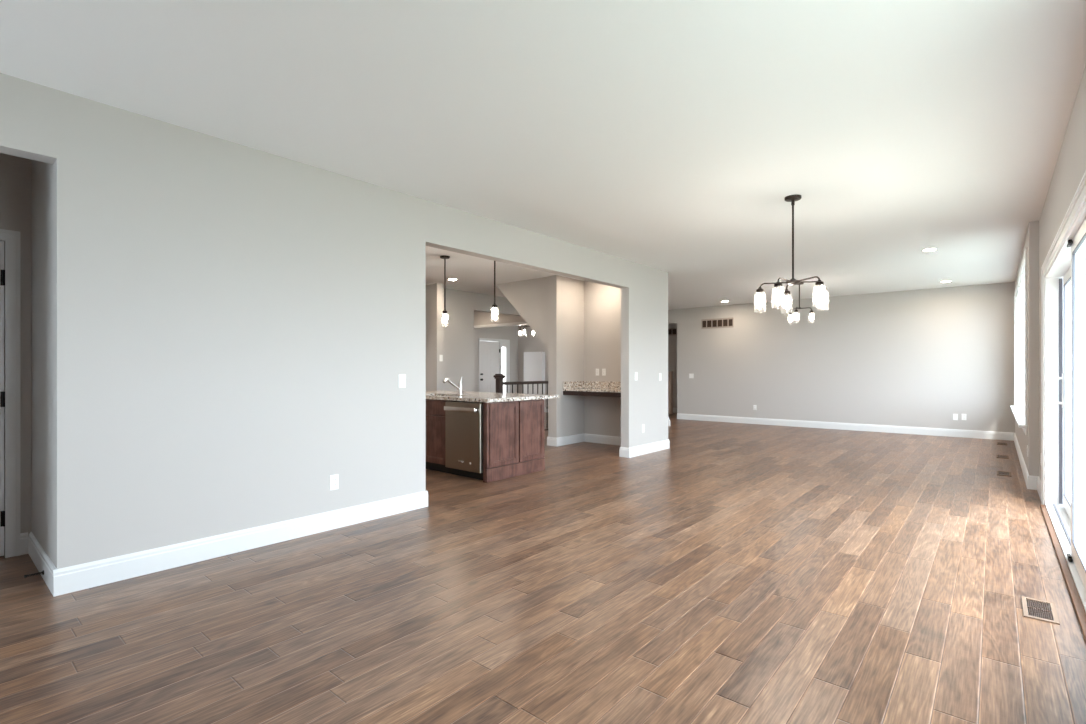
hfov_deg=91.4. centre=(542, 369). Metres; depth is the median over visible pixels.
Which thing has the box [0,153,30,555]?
wall
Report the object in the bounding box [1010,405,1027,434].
window sill
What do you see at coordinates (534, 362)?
wall
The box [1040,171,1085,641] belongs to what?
door
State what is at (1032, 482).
baseboard
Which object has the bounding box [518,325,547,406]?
wall
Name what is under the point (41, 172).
wall
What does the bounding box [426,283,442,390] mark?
wall
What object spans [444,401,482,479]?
dishwasher
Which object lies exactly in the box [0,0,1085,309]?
ceiling
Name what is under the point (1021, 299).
window
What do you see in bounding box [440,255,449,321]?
pendant light
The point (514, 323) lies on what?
trim
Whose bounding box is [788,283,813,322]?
chandelier
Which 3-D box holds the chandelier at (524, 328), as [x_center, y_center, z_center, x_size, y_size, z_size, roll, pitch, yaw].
[-0.472,-1.184,13.540,0.400,0.672,0.445,0,0,40]
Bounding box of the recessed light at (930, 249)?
[921,248,937,251]
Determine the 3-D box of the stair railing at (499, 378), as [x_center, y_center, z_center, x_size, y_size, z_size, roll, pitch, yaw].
[-0.078,0.645,10.549,0.160,1.150,2.380,0,0,40]
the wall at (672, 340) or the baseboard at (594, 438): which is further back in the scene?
the wall at (672, 340)
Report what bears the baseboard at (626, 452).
attached to the wall at (236, 326)
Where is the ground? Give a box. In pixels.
[1085,460,1085,519]
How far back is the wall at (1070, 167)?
5.11 m
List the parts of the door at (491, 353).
raised panel, raised panel, sidelight pane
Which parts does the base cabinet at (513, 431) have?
door, rail, door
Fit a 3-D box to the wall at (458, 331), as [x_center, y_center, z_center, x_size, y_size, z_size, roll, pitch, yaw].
[-2.824,-0.150,8.790,0.120,2.740,8.520,0,0,40]
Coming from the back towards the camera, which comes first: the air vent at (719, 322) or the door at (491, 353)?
the door at (491, 353)
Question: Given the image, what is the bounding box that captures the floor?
[0,412,1085,723]
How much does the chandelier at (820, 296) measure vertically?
0.996 m
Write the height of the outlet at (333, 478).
0.115 m
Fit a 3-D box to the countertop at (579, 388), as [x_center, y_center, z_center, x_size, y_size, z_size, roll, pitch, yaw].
[1.012,0.297,8.382,1.326,0.215,0.603,0,0,40]
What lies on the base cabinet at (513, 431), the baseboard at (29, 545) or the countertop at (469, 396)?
the countertop at (469, 396)
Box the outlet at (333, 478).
[330,474,337,489]
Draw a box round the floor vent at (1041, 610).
[1021,596,1059,624]
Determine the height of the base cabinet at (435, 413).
0.868 m
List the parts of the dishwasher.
handle, kick plate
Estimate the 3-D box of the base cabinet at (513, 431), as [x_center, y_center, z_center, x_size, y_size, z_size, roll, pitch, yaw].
[-1.137,0.786,6.818,2.226,0.868,0.974,0,0,40]
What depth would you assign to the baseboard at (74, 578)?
3.45 m
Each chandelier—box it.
[519,326,533,334]
[756,194,826,312]
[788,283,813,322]
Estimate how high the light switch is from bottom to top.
0.115 m
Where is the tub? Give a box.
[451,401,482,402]
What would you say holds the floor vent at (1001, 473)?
in the floor
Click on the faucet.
(459, 387)
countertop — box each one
[426,390,558,402]
[562,381,620,396]
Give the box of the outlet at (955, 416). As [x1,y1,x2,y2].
[953,414,957,419]
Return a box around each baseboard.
[20,532,56,594]
[53,491,427,596]
[547,433,620,456]
[620,439,669,457]
[677,413,1013,440]
[1014,433,1040,499]
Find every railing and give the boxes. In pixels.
[493,374,547,430]
[668,371,672,413]
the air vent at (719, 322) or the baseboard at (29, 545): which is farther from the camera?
the air vent at (719, 322)
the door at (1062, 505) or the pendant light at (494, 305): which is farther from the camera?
the pendant light at (494, 305)
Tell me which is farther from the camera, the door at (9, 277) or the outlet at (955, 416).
the outlet at (955, 416)
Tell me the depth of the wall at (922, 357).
10.62 m
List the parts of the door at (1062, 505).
handle, casing, panel, panel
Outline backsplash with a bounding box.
[563,381,620,388]
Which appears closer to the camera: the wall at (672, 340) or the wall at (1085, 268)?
the wall at (1085, 268)
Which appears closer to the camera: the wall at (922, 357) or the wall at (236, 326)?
the wall at (236, 326)
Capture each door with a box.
[0,229,19,557]
[479,338,509,392]
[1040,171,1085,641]
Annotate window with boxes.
[1014,248,1027,424]
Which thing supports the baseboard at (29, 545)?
attached to the wall at (41, 172)
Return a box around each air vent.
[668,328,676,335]
[701,317,733,328]
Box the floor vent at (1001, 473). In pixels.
[997,471,1011,476]
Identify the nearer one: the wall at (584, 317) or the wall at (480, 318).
the wall at (584, 317)
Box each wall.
[0,73,667,568]
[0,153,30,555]
[31,160,52,561]
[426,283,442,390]
[443,288,520,391]
[474,311,525,325]
[474,326,517,392]
[496,275,620,437]
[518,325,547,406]
[524,352,544,399]
[668,282,1014,432]
[668,323,676,407]
[1015,65,1085,479]
[1085,268,1085,459]
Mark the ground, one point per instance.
(1085, 460)
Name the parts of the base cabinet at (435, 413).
door, drawer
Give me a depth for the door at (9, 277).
3.46 m
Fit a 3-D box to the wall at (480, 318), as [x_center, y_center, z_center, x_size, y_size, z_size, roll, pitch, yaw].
[-1.322,-1.315,13.028,3.090,0.410,0.120,0,0,40]
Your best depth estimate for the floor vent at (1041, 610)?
2.68 m
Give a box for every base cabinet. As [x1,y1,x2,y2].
[426,399,451,473]
[483,399,544,482]
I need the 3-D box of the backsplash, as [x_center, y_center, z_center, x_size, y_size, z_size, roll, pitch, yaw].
[1.015,0.247,8.385,1.326,0.115,0.593,0,0,40]
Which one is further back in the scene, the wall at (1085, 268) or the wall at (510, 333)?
the wall at (510, 333)
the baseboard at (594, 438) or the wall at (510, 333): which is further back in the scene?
the wall at (510, 333)
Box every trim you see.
[474,322,527,328]
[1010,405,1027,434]
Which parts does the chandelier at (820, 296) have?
bulb, bulb, bulb, rod, arm, bulb, bulb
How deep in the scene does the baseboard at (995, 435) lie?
10.63 m
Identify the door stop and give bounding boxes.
[24,570,43,577]
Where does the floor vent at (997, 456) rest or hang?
in the floor
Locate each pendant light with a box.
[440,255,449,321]
[492,261,496,316]
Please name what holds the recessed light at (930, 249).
in the ceiling
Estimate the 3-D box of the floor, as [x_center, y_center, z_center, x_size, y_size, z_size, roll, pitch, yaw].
[-0.387,1.270,7.850,11.830,0.100,16.950,0,0,40]
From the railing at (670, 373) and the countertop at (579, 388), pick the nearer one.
the countertop at (579, 388)
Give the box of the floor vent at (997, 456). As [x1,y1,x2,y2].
[996,455,1008,458]
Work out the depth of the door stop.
3.04 m
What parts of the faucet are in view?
spout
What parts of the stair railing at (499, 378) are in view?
newel post, handrail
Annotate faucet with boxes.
[443,377,462,393]

